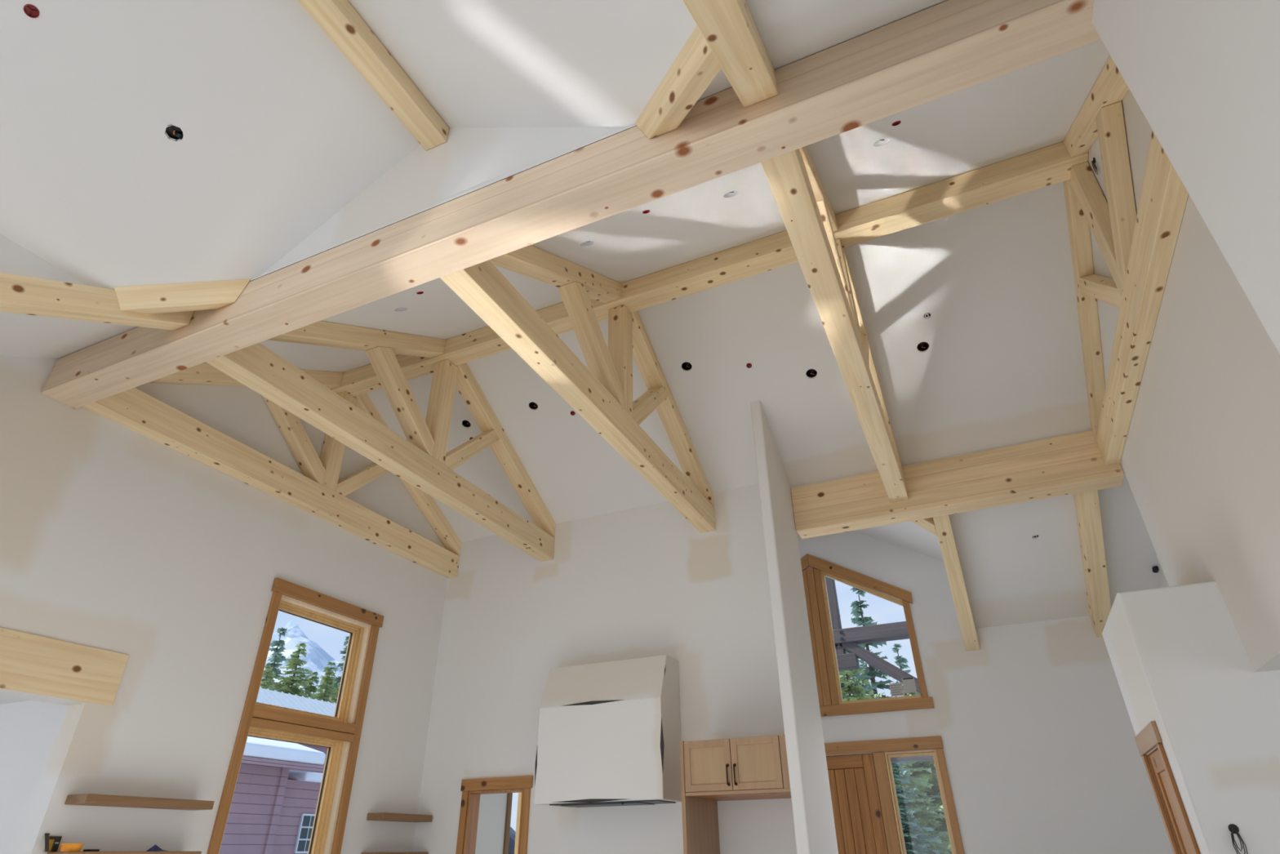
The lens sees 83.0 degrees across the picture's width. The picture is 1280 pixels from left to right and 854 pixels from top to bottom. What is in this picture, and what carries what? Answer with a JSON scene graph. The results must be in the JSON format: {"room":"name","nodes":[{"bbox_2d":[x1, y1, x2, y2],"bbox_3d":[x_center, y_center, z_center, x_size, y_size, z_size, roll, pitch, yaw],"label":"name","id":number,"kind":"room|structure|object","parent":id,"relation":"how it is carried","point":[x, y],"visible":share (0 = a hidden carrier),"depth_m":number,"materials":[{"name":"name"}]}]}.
{"room":"house kitchen","nodes":[
{"label":"house kitchen","id":0,"kind":"room"},
{"bbox_2d":[0,695,31,704],"bbox_3d":[-7.686,1.179,4.544,4.792,0.112,6.788,-14,-33,21],"label":"ceiling","id":1,"kind":"structure","parent":0,"point":[3,700],"depth_m":6.88,"materials":[{"name":"white paint"}]},
{"bbox_2d":[0,700,66,853],"bbox_3d":[-6.285,3.888,6.472,4.792,2.855,0.112,-14,-33,21],"label":"wall","id":2,"kind":"structure","parent":0,"point":[28,728],"depth_m":6.56,"materials":[{"name":"white paint"}]},
{"bbox_2d":[0,233,86,285],"bbox_3d":[-5.135,-1.795,1.095,0.007,2.067,7.813,-14,-33,21],"label":"wall","id":3,"kind":"structure","parent":0,"point":[15,260],"depth_m":4.33,"materials":[{"name":"white paint"}]},
{"bbox_2d":[0,311,136,359],"bbox_3d":[-4.697,-0.716,3.252,2.372,2.385,4.230,-14,-33,21],"label":"ceiling","id":4,"kind":"structure","parent":0,"point":[26,335],"depth_m":5.33,"materials":[{"name":"white paint"}]},
{"bbox_2d":[0,355,507,853],"bbox_3d":[-4.941,0.769,4.763,0.225,6.470,16.087,-14,-33,21],"label":"wall","id":5,"kind":"structure","parent":0,"point":[115,538],"depth_m":6.24,"materials":[{"name":"white paint"}]},
{"bbox_2d":[0,626,128,705],"bbox_3d":[-5.134,0.901,3.840,0.016,0.386,4.846,-14,-33,21],"label":"lintel beam","id":6,"kind":"structure","parent":5,"relation":"attached to","point":[29,663],"depth_m":5.37,"materials":[{"name":"brown wood"}]},
{"bbox_2d":[47,850,201,853],"bbox_3d":[-3.840,3.224,5.428,0.232,0.063,1.036,-14,-33,21],"label":"floating shelf","id":7,"kind":"object","parent":5,"relation":"attached to","point":[196,851],"visible":1,"depth_m":5.32,"materials":[{"name":"brown wood"}]},
{"bbox_2d":[44,832,49,851],"bbox_3d":[-4.139,2.899,5.046,0.089,0.114,0.028,-17,-34,25],"label":"square","id":8,"kind":"object","parent":7,"relation":"on","point":[46,834],"visible":1,"depth_m":5.05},
{"bbox_2d":[43,835,62,851],"bbox_3d":[-4.144,2.943,5.104,0.018,0.097,0.082,-14,-33,21],"label":"package","id":9,"kind":"object","parent":7,"relation":"on","point":[54,841],"visible":0.9,"depth_m":5.11},
{"bbox_2d":[48,835,62,851],"bbox_3d":[-4.139,2.941,5.103,0.004,0.091,0.080,-14,-33,21],"label":"print","id":10,"kind":"object","parent":9,"relation":"attached to","point":[54,841],"depth_m":5.11},
{"bbox_2d":[59,843,84,851],"bbox_3d":[-4.005,2.962,5.091,0.138,0.049,0.138,-14,-33,21],"label":"plastic tub","id":11,"kind":"object","parent":7,"relation":"on","point":[64,846],"visible":0.94,"depth_m":5.05,"materials":[{"name":"orange plastic"}]},
{"bbox_2d":[83,848,99,851],"bbox_3d":[-3.945,3.043,5.198,0.090,0.014,0.060,-14,-33,21],"label":"case","id":12,"kind":"object","parent":7,"relation":"on","point":[84,850],"visible":1,"depth_m":5.18,"materials":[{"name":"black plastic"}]},
{"bbox_2d":[146,844,165,851],"bbox_3d":[-3.743,3.269,5.618,0.120,0.046,0.135,-14,-33,21],"label":"wrapper","id":13,"kind":"object","parent":7,"relation":"on","point":[154,848],"visible":1,"depth_m":5.58,"materials":[{"name":"blue plastic"}]},
{"bbox_2d":[64,793,214,809],"bbox_3d":[-3.844,2.914,5.610,0.232,0.062,1.036,-14,-33,21],"label":"floating shelf","id":14,"kind":"object","parent":5,"relation":"attached to","point":[86,799],"visible":1,"depth_m":5.47,"materials":[{"name":"brown wood"}]},
{"bbox_2d":[82,363,461,577],"bbox_3d":[-3.529,0.151,8.233,0.160,1.760,4.844,-14,-33,21],"label":"truss","id":15,"kind":"object","parent":5,"relation":"attached to","point":[318,492],"visible":0.62,"depth_m":7.71,"materials":[{"name":"brown wood"}]},
{"bbox_2d":[206,577,383,853],"bbox_3d":[-3.413,3.167,7.134,0.272,2.974,1.538,-14,-33,21],"label":"window","id":16,"kind":"structure","parent":5,"relation":"in","point":[335,733],"depth_m":7.40,"materials":[{"name":"brown wood"}]},
{"bbox_2d":[360,852,428,853],"bbox_3d":[-2.616,4.587,7.735,0.232,0.066,0.791,-14,-33,21],"label":"floating shelf","id":17,"kind":"object","parent":5,"relation":"attached to","point":[362,852],"visible":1,"depth_m":7.59,"materials":[{"name":"brown wood"}]},
{"bbox_2d":[366,812,432,822],"bbox_3d":[-2.620,4.277,7.918,0.232,0.066,0.791,-14,-33,21],"label":"floating shelf","id":18,"kind":"object","parent":5,"relation":"attached to","point":[385,816],"visible":1,"depth_m":7.77,"materials":[{"name":"brown wood"}]},
{"bbox_2d":[502,791,521,853],"bbox_3d":[-1.749,5.468,9.965,0.240,1.920,0.619,-14,-33,21],"label":"window","id":19,"kind":"structure","parent":5,"relation":"in","point":[509,796],"depth_m":9.83,"materials":[{"name":"brown wood"}]},
{"bbox_2d":[330,142,1088,396],"bbox_3d":[-0.004,-1.367,7.276,7.912,0.286,0.225,-14,-33,21],"label":"ridge beam","id":20,"kind":"structure","parent":5,"relation":"attached to","point":[1050,165],"depth_m":6.68,"materials":[{"name":"brown wood"}]},
{"bbox_2d":[0,0,697,289],"bbox_3d":[-3.119,-3.494,1.396,4.192,1.169,8.406,-14,-33,21],"label":"ceiling","id":21,"kind":"structure","parent":0,"point":[282,131],"depth_m":4.24,"materials":[{"name":"white paint"}]},
{"bbox_2d":[23,4,39,17],"bbox_3d":[-3.102,-2.125,3.687,0.070,0.060,0.062,-14,-33,21],"label":"cap","id":22,"kind":"object","parent":21,"relation":"attached to","point":[33,12],"visible":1,"depth_m":3.69,"materials":[{"name":"plastic"}]},
{"bbox_2d":[165,124,183,141],"bbox_3d":[-2.785,-1.765,4.318,0.101,0.086,0.103,-14,-33,21],"label":"junction box","id":23,"kind":"object","parent":21,"relation":"attached to","point":[175,132],"visible":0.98,"depth_m":4.34,"materials":[{"name":"black plastic"}]},
{"bbox_2d":[261,126,626,275],"bbox_3d":[-1.355,-1.686,4.819,3.027,0.848,0.100,-14,-33,21],"label":"wall","id":24,"kind":"structure","parent":0,"point":[469,158],"depth_m":4.71,"materials":[{"name":"white paint"}]},
{"bbox_2d":[297,0,448,150],"bbox_3d":[-3.118,-3.893,1.640,0.176,0.189,8.380,-14,-33,21],"label":"ridge beam","id":25,"kind":"structure","parent":24,"relation":"attached to","point":[338,19],"depth_m":4.42,"materials":[{"name":"brown wood"}]},
{"bbox_2d":[40,0,1101,408],"bbox_3d":[-1.058,-1.212,4.468,7.912,0.328,0.266,-14,-33,21],"label":"girder","id":26,"kind":"object","parent":24,"relation":"attached to","point":[949,46],"visible":1,"depth_m":3.99,"materials":[{"name":"brown wood"}]},
{"bbox_2d":[0,272,194,330],"bbox_3d":[-4.143,-0.750,2.997,0.161,2.546,4.183,-14,-33,21],"label":"ceiling beam","id":27,"kind":"structure","parent":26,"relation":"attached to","point":[22,295],"depth_m":4.47,"materials":[{"name":"brown wood"}]},
{"bbox_2d":[114,279,250,314],"bbox_3d":[-3.110,-0.879,4.935,0.741,0.416,0.184,10,-32,-17],"label":"beam","id":28,"kind":"structure","parent":26,"relation":"attached to","point":[211,295],"depth_m":4.88,"materials":[{"name":"brown wood"}]},
{"bbox_2d":[635,26,721,138],"bbox_3d":[0.207,-1.680,3.593,0.173,0.465,0.857,11,-32,-18],"label":"beam","id":29,"kind":"structure","parent":26,"relation":"attached to","point":[695,66],"depth_m":3.53,"materials":[{"name":"brown wood"}]},
{"bbox_2d":[683,0,777,107],"bbox_3d":[-0.243,-1.688,1.482,0.180,2.546,4.183,-14,-33,21],"label":"rafter","id":30,"kind":"object","parent":26,"relation":"attached to","point":[728,27],"visible":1,"depth_m":3.13,"materials":[{"name":"brown wood"}]},
{"bbox_2d":[760,146,908,502],"bbox_3d":[1.740,-1.092,6.230,0.188,1.760,4.936,-14,-33,21],"label":"truss","id":31,"kind":"object","parent":26,"relation":"on","point":[805,208],"visible":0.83,"depth_m":5.19,"materials":[{"name":"brown wood"}]},
{"bbox_2d":[39,13,888,424],"bbox_3d":[-0.749,-3.260,4.870,10.125,0.075,16.950,-14,-33,21],"label":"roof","id":32,"kind":"structure","parent":0,"point":[39,13],"depth_m":6.71,"materials":[{"name":"white paint"}]},
{"bbox_2d":[59,0,1110,372],"bbox_3d":[-0.526,-1.464,5.901,8.415,1.545,2.730,-14,-33,21],"label":"ceiling","id":33,"kind":"structure","parent":0,"point":[1034,107],"depth_m":5.66,"materials":[{"name":"white paint"}]},
{"bbox_2d":[581,240,592,244],"bbox_3d":[-0.436,-1.530,5.856,0.117,0.122,0.127,-14,-33,21],"label":"can","id":34,"kind":"object","parent":33,"relation":"attached to","point":[588,242],"visible":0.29,"depth_m":5.90,"materials":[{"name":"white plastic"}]},
{"bbox_2d":[642,209,649,213],"bbox_3d":[0.044,-1.624,5.408,0.058,0.058,0.067,-14,-33,21],"label":"cap","id":35,"kind":"object","parent":33,"relation":"attached to","point":[646,211],"visible":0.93,"depth_m":5.42,"materials":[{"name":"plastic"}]},
{"bbox_2d":[724,191,737,195],"bbox_3d":[0.676,-1.796,5.443,0.117,0.122,0.127,-14,-33,21],"label":"can","id":36,"kind":"object","parent":33,"relation":"attached to","point":[732,192],"visible":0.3,"depth_m":5.49,"materials":[{"name":"white plastic"}]},
{"bbox_2d":[873,137,888,144],"bbox_3d":[1.681,-2.038,5.062,0.117,0.122,0.127,-14,-33,21],"label":"can","id":37,"kind":"object","parent":33,"relation":"attached to","point":[882,140],"visible":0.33,"depth_m":5.11,"materials":[{"name":"white plastic"}]},
{"bbox_2d":[891,120,901,125],"bbox_3d":[1.691,-2.019,4.777,0.058,0.058,0.067,-14,-33,21],"label":"cap","id":38,"kind":"object","parent":33,"relation":"attached to","point":[895,123],"visible":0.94,"depth_m":4.79,"materials":[{"name":"plastic"}]},
{"bbox_2d":[412,480,838,853],"bbox_3d":[-0.389,3.339,7.908,4.708,5.135,0.165,-14,-33,21],"label":"wall","id":39,"kind":"structure","parent":0,"point":[642,581],"depth_m":8.30,"materials":[{"name":"white paint"}]},
{"bbox_2d":[205,320,555,561],"bbox_3d":[-2.191,-0.171,7.714,0.188,1.760,4.844,-14,-33,21],"label":"truss","id":40,"kind":"object","parent":39,"relation":"attached to","point":[422,460],"visible":0.76,"depth_m":7.24,"materials":[{"name":"brown wood"}]},
{"bbox_2d":[455,775,533,853],"bbox_3d":[-1.553,4.894,7.603,0.934,2.169,0.210,-14,-33,21],"label":"door","id":41,"kind":"structure","parent":39,"relation":"in","point":[470,798],"depth_m":7.99,"materials":[{"name":"brown wood"}]},
{"bbox_2d":[440,244,715,533],"bbox_3d":[-0.223,-0.645,6.949,0.188,1.760,4.844,-14,-33,21],"label":"truss","id":42,"kind":"object","parent":39,"relation":"attached to","point":[602,394],"visible":0.81,"depth_m":6.41,"materials":[{"name":"brown wood"}]},
{"bbox_2d":[533,654,681,807],"bbox_3d":[-0.317,3.168,7.528,1.439,1.388,0.525,-14,-33,21],"label":"range hood","id":43,"kind":"object","parent":39,"relation":"attached to","point":[609,732],"visible":0.98,"depth_m":7.28,"materials":[{"name":"metal"}]},
{"bbox_2d":[791,430,1124,538],"bbox_3d":[3.251,0.645,7.744,3.202,0.525,0.284,-14,-33,21],"label":"beam","id":44,"kind":"structure","parent":39,"relation":"attached to","point":[1071,464],"depth_m":7.55,"materials":[{"name":"brown wood"}]},
{"bbox_2d":[911,517,937,536],"bbox_3d":[3.018,0.911,8.077,0.723,0.520,0.119,11,-32,-19],"label":"beam","id":45,"kind":"structure","parent":44,"relation":"attached to","point":[928,524],"depth_m":8.04,"materials":[{"name":"brown wood"}]},
{"bbox_2d":[791,428,1092,488],"bbox_3d":[3.248,0.395,7.890,3.206,0.050,0.225,-14,-33,21],"label":"strip","id":46,"kind":"object","parent":44,"relation":"on","point":[1091,428],"visible":0.21,"depth_m":7.72,"materials":[{"name":"beige wood"}]},
{"bbox_2d":[933,515,980,650],"bbox_3d":[3.654,1.674,8.415,0.165,1.387,2.044,-14,-33,21],"label":"rafter","id":47,"kind":"object","parent":44,"relation":"attached to","point":[942,523],"visible":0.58,"depth_m":8.35,"materials":[{"name":"brown wood"}]},
{"bbox_2d":[1073,489,1111,637],"bbox_3d":[4.954,1.361,7.910,0.180,1.387,2.044,-14,-33,21],"label":"rafter","id":48,"kind":"object","parent":44,"relation":"attached to","point":[1087,508],"visible":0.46,"depth_m":7.84,"materials":[{"name":"brown wood"}]},
{"bbox_2d":[366,181,1159,628],"bbox_3d":[1.159,0.809,8.586,8.588,2.776,4.972,-14,-33,21],"label":"ceiling","id":49,"kind":"structure","parent":0,"point":[1002,364],"depth_m":7.63,"materials":[{"name":"white paint"}]},
{"bbox_2d":[462,420,471,426],"bbox_3d":[-2.106,-0.070,8.846,0.117,0.139,0.137,-14,-33,21],"label":"can","id":50,"kind":"object","parent":49,"relation":"attached to","point":[465,423],"visible":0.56,"depth_m":8.87,"materials":[{"name":"black metal"}]},
{"bbox_2d":[528,401,537,408],"bbox_3d":[-1.240,-0.278,8.509,0.117,0.139,0.137,-14,-33,21],"label":"can","id":51,"kind":"object","parent":49,"relation":"attached to","point":[532,405],"visible":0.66,"depth_m":8.54,"materials":[{"name":"black metal"}]},
{"bbox_2d":[681,361,692,370],"bbox_3d":[0.513,-0.684,7.839,0.117,0.139,0.137,-14,-33,21],"label":"can","id":52,"kind":"object","parent":49,"relation":"attached to","point":[686,366],"visible":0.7,"depth_m":7.88,"materials":[{"name":"black plastic"}]},
{"bbox_2d":[746,363,751,368],"bbox_3d":[1.156,-0.656,7.650,0.058,0.058,0.067,-14,-33,21],"label":"cap","id":53,"kind":"object","parent":49,"relation":"attached to","point":[748,365],"visible":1,"depth_m":7.65,"materials":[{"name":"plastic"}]},
{"bbox_2d":[805,368,817,377],"bbox_3d":[1.803,-0.590,7.598,0.117,0.139,0.137,-14,-33,21],"label":"can","id":54,"kind":"object","parent":49,"relation":"attached to","point":[811,372],"visible":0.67,"depth_m":7.64,"materials":[{"name":"black plastic"}]},
{"bbox_2d":[916,342,928,351],"bbox_3d":[2.816,-0.826,7.210,0.117,0.139,0.137,-14,-33,21],"label":"can","id":55,"kind":"object","parent":49,"relation":"attached to","point":[922,346],"visible":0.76,"depth_m":7.25,"materials":[{"name":"black plastic"}]},
{"bbox_2d":[923,312,930,318],"bbox_3d":[2.786,-1.093,7.024,0.074,0.085,0.090,-14,-33,21],"label":"wiring hole","id":56,"kind":"object","parent":49,"relation":"attached to","point":[926,315],"visible":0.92,"depth_m":7.04,"materials":[{"name":"white plastic"}]},
{"bbox_2d":[750,400,835,853],"bbox_3d":[1.470,2.353,6.797,0.112,5.668,0.937,-14,-33,21],"label":"wall partition","id":57,"kind":"structure","parent":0,"point":[808,788],"depth_m":6.73,"materials":[{"name":"white paint"}]},
{"bbox_2d":[697,0,945,100],"bbox_3d":[0.159,-1.885,1.366,2.252,2.385,4.230,-14,-33,21],"label":"ceiling","id":58,"kind":"structure","parent":0,"point":[789,31],"depth_m":3.43,"materials":[{"name":"white paint"}]},
{"bbox_2d":[854,520,943,561],"bbox_3d":[2.800,1.081,9.316,1.759,1.054,2.212,-14,-33,21],"label":"ceiling","id":59,"kind":"structure","parent":0,"point":[909,535],"depth_m":9.33,"materials":[{"name":"white paint"}]},
{"bbox_2d":[796,530,1173,853],"bbox_3d":[2.190,3.817,9.357,8.602,5.728,0.180,-14,-33,21],"label":"wall","id":60,"kind":"structure","parent":0,"point":[1034,726],"depth_m":8.30,"materials":[{"name":"white paint"}]},
{"bbox_2d":[800,553,933,716],"bbox_3d":[2.412,2.758,9.767,2.542,2.162,0.126,-14,-33,21],"label":"window","id":61,"kind":"structure","parent":60,"relation":"in","point":[831,702],"depth_m":9.53,"materials":[{"name":"brown wood"}]},
{"bbox_2d":[888,676,916,696],"bbox_3d":[3.290,3.251,9.052,0.311,0.210,0.005,-14,-33,21],"label":"window sticker","id":62,"kind":"object","parent":61,"relation":"attached to","point":[908,683],"visible":1,"depth_m":9.05,"materials":[{"name":"paper"}]},
{"bbox_2d":[824,735,964,853],"bbox_3d":[2.696,5.023,8.319,2.002,2.585,0.154,-14,-33,21],"label":"door","id":63,"kind":"structure","parent":60,"relation":"in","point":[864,814],"depth_m":8.63,"materials":[{"name":"brown wood"}]},
{"bbox_2d":[884,749,956,853],"bbox_3d":[3.262,4.951,8.071,0.592,2.445,0.109,-14,-33,21],"label":"window","id":64,"kind":"structure","parent":60,"relation":"in","point":[888,755],"depth_m":8.46,"materials":[{"name":"brown wood"}]},
{"bbox_2d":[1102,597,1205,853],"bbox_3d":[3.944,2.882,5.187,0.110,3.072,1.215,-14,-33,21],"label":"wall","id":65,"kind":"structure","parent":0,"point":[1136,695],"depth_m":5.59,"materials":[{"name":"white paint"}]},
{"bbox_2d":[1134,720,1199,853],"bbox_3d":[3.950,3.275,5.001,0.136,2.206,0.971,-14,-33,21],"label":"door","id":66,"kind":"structure","parent":65,"relation":"in","point":[1148,738],"depth_m":5.44,"materials":[{"name":"brown wood"}]},
{"bbox_2d":[1156,555,1168,587],"bbox_3d":[5.527,2.582,6.715,0.100,5.105,2.332,-14,-33,21],"label":"wall","id":67,"kind":"structure","parent":0,"point":[1162,582],"depth_m":7.91,"materials":[{"name":"white paint"}]},
{"bbox_2d":[1151,565,1158,573],"bbox_3d":[5.687,1.567,7.976,0.079,0.077,0.062,7,-31,-13],"label":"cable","id":68,"kind":"object","parent":67,"relation":"attached to","point":[1155,569],"visible":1,"depth_m":7.96,"materials":[{"name":"black plastic"}]},
{"bbox_2d":[1088,88,1279,671],"bbox_3d":[3.731,-0.684,4.867,0.280,4.028,5.055,-14,-33,21],"label":"wall","id":69,"kind":"structure","parent":0,"point":[1200,460],"depth_m":4.66,"materials":[{"name":"white paint"}]},
{"bbox_2d":[1091,157,1097,174],"bbox_3d":[3.526,-2.014,5.593,0.025,0.168,0.054,-14,-33,21],"label":"wire bundle","id":70,"kind":"object","parent":69,"relation":"attached to","point":[1093,162],"visible":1,"depth_m":5.60,"materials":[{"name":"black"}]},
{"bbox_2d":[1062,55,1188,464],"bbox_3d":[3.558,-1.529,5.525,0.126,1.760,4.936,-14,-33,21],"label":"truss","id":71,"kind":"object","parent":69,"relation":"attached to","point":[1137,251],"visible":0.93,"depth_m":5.24,"materials":[{"name":"brown wood"}]},
{"bbox_2d":[1091,0,1279,354],"bbox_3d":[0.710,-2.031,-1.397,1.000,4.929,8.535,-14,-33,21],"label":"wall","id":72,"kind":"structure","parent":0,"point":[1204,75],"depth_m":2.34,"materials":[{"name":"white paint"}]},
{"bbox_2d":[1115,581,1279,853],"bbox_3d":[5.859,2.049,3.811,4.931,3.072,0.120,-14,-33,21],"label":"wall","id":73,"kind":"structure","parent":0,"point":[1219,717],"depth_m":4.86,"materials":[{"name":"white paint"}]},
{"bbox_2d":[1228,823,1248,853],"bbox_3d":[3.739,2.600,4.520,0.067,0.210,0.027,-14,-33,21],"label":"wire bundle","id":74,"kind":"object","parent":73,"relation":"hanging from","point":[1233,828],"visible":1,"depth_m":4.53,"materials":[{"name":"black plastic"}]},
{"bbox_3d":[-1.570,2.755,1.682,17.250,0.150,16.312,-14,-33,21],"label":"floor","id":75,"kind":"structure","parent":0,"visible":0},
{"bbox_2d":[680,734,791,853],"bbox_3d":[0.991,3.932,6.154,0.992,2.304,0.898,-14,-33,21],"label":"tall cabinet","id":76,"kind":"object","parent":75,"relation":"on","point":[755,767],"visible":0.88,"depth_m":6.34,"materials":[{"name":"brown wood"}]},
{"label":"outside","id":77,"kind":"structure","parent":0,"visible":0},
{"label":"snow ground","id":78,"kind":"structure","parent":77,"visible":0},
{"bbox_2d":[260,665,277,690],"bbox_3d":[-24.380,21.317,43.463,13.019,13.641,12.485,-1,-30,1],"label":"conifer tree","id":79,"kind":"object","parent":78,"relation":"on","point":[267,684],"visible":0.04,"depth_m":46.72,"materials":[{"name":"green plant"}]},
{"bbox_2d":[262,648,281,691],"bbox_3d":[-28.592,24.411,52.445,8.996,16.181,10.220,12,-33,-21],"label":"conifer tree","id":80,"kind":"object","parent":78,"relation":"on","point":[275,660],"visible":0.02,"depth_m":55.82,"materials":[{"name":"green plant"}]},
{"bbox_2d":[218,736,325,853],"bbox_3d":[-11.368,9.706,18.007,5.850,5.984,12.000,-14,-33,21],"label":"house","id":81,"kind":"structure","parent":78,"relation":"on","point":[269,813],"depth_m":17.72,"materials":[{"name":"wood"}]},
{"bbox_2d":[297,840,306,851],"bbox_3d":[-8.647,10.700,18.476,0.010,0.240,0.218,-14,-33,21],"label":"window light","id":82,"kind":"object","parent":81,"relation":"attached to","point":[301,844],"depth_m":18.47,"materials":[{"name":"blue glass"}]},
{"bbox_2d":[299,827,308,838],"bbox_3d":[-8.650,10.461,18.617,0.010,0.240,0.218,-14,-33,21],"label":"window light","id":83,"kind":"object","parent":81,"relation":"attached to","point":[304,832],"depth_m":18.61,"materials":[{"name":"blue glass"}]},
{"bbox_2d":[302,815,311,826],"bbox_3d":[-8.653,10.222,18.758,0.010,0.240,0.218,-14,-33,21],"label":"window light","id":84,"kind":"object","parent":81,"relation":"attached to","point":[306,820],"depth_m":18.75,"materials":[{"name":"blue glass"}]},
{"bbox_2d":[305,840,310,851],"bbox_3d":[-8.541,10.817,18.677,0.010,0.240,0.218,-14,-33,21],"label":"window light","id":85,"kind":"object","parent":81,"relation":"attached to","point":[307,842],"depth_m":18.62,"materials":[{"name":"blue glass"}]},
{"bbox_2d":[307,827,312,838],"bbox_3d":[-8.544,10.577,18.817,0.010,0.240,0.218,-14,-33,21],"label":"window light","id":86,"kind":"object","parent":81,"relation":"attached to","point":[309,829],"depth_m":18.76,"materials":[{"name":"blue glass"}]},
{"bbox_2d":[310,815,314,826],"bbox_3d":[-8.547,10.338,18.958,0.010,0.240,0.218,-14,-33,21],"label":"window light","id":87,"kind":"object","parent":81,"relation":"attached to","point":[312,817],"depth_m":18.90,"materials":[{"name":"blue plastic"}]},
{"bbox_2d":[262,626,287,690],"bbox_3d":[-30.238,25.146,56.227,8.109,18.785,7.441,19,-36,-29],"label":"conifer tree","id":88,"kind":"object","parent":78,"relation":"on","point":[280,643],"visible":0.06,"depth_m":59.79,"materials":[{"name":"green plant"}]},
{"bbox_2d":[269,642,315,699],"bbox_3d":[-24.426,23.079,49.071,15.824,16.579,15.174,-19,-35,28],"label":"conifer tree","id":89,"kind":"object","parent":78,"relation":"on","point":[294,661],"visible":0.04,"depth_m":51.78,"materials":[{"name":"green plant"}]},
{"bbox_2d":[256,686,336,782],"bbox_3d":[-18.826,17.313,34.216,9.000,9.470,21.000,-14,-33,21],"label":"roof","id":90,"kind":"structure","parent":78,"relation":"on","point":[268,696],"depth_m":36.62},
{"bbox_2d":[300,671,319,700],"bbox_3d":[-26.429,27.239,55.724,15.423,16.160,14.790,-9,-32,14],"label":"conifer tree","id":91,"kind":"object","parent":78,"relation":"on","point":[308,689],"visible":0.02,"depth_m":58.89,"materials":[{"name":"green plant"}]},
{"bbox_2d":[307,661,337,700],"bbox_3d":[-27.631,29.317,61.097,16.711,18.258,17.426,-26,-39,36],"label":"conifer tree","id":92,"kind":"object","parent":78,"relation":"on","point":[326,668],"visible":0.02,"depth_m":64.63,"materials":[{"name":"green plant"}]},
{"bbox_2d":[309,671,337,702],"bbox_3d":[-24.471,25.694,52.391,14.622,15.320,14.022,-25,-38,35],"label":"conifer tree","id":93,"kind":"object","parent":78,"relation":"on","point":[328,690],"visible":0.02,"depth_m":55.51,"materials":[{"name":"green plant"}]},
{"bbox_2d":[315,635,349,701],"bbox_3d":[-24.334,25.500,56.450,10.162,18.279,11.544,-14,-33,21],"label":"conifer tree","id":94,"kind":"object","parent":78,"relation":"on","point":[337,680],"visible":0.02,"depth_m":59.74,"materials":[{"name":"green plant"}]},
{"bbox_2d":[328,683,340,703],"bbox_3d":[-20.726,23.669,47.160,12.101,13.221,12.619,-15,-33,22],"label":"conifer tree","id":95,"kind":"object","parent":78,"relation":"on","point":[333,699],"visible":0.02,"depth_m":49.62,"materials":[{"name":"green plant"}]},
{"bbox_2d":[839,609,879,699],"bbox_3d":[6.863,10.664,24.696,6.108,10.987,6.939,-12,-32,18],"label":"conifer tree","id":96,"kind":"object","parent":78,"relation":"on","point":[868,686],"visible":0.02,"depth_m":25.17,"materials":[{"name":"green plant"}]},
{"bbox_2d":[825,576,933,762],"bbox_3d":[3.435,5.023,11.041,5.580,6.830,0.270,-14,-33,21],"label":"truss","id":97,"kind":"object","parent":78,"relation":"on","point":[847,639],"visible":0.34,"depth_m":11.69,"materials":[{"name":"wood"}]},
{"bbox_2d":[850,586,936,777],"bbox_3d":[9.207,11.541,26.769,4.567,11.529,4.977,2,-31,-4],"label":"conifer tree","id":98,"kind":"object","parent":78,"relation":"on","point":[871,672],"visible":0.09,"depth_m":28.32,"materials":[{"name":"green plant"}]},
{"bbox_2d":[839,651,951,853],"bbox_3d":[5.897,9.622,18.890,7.311,7.660,7.011,19,-36,-30],"label":"conifer tree","id":99,"kind":"object","parent":78,"relation":"on","point":[859,691],"visible":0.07,"depth_m":18.37,"materials":[{"name":"green plant"}]},
{"bbox_2d":[889,644,937,777],"bbox_3d":[11.589,14.406,30.510,4.094,10.336,4.462,-3,-31,3],"label":"conifer tree","id":100,"kind":"object","parent":78,"relation":"on","point":[900,660],"visible":0.02,"depth_m":32.70,"materials":[{"name":"green plant"}]},
{"bbox_2d":[891,761,942,853],"bbox_3d":[5.960,9.163,16.218,2.776,4.994,3.154,-17,-34,26],"label":"conifer tree","id":101,"kind":"object","parent":78,"relation":"on","point":[914,847],"visible":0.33,"depth_m":16.32,"materials":[{"name":"green plant"}]},
{"bbox_2d":[892,683,951,853],"bbox_3d":[8.466,11.335,21.482,6.627,7.240,6.910,1,-31,-2],"label":"conifer tree","id":102,"kind":"object","parent":78,"relation":"on","point":[935,790],"visible":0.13,"depth_m":21.27,"materials":[{"name":"green plant"}]},
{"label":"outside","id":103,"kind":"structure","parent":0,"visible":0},
{"bbox_2d":[263,620,515,853],"bbox_3d":[-270.248,219.006,521.607,340.000,160.128,340.000,-14,-33,21],"label":"mountain","id":104,"kind":"structure","parent":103,"point":[317,658],"depth_m":523.84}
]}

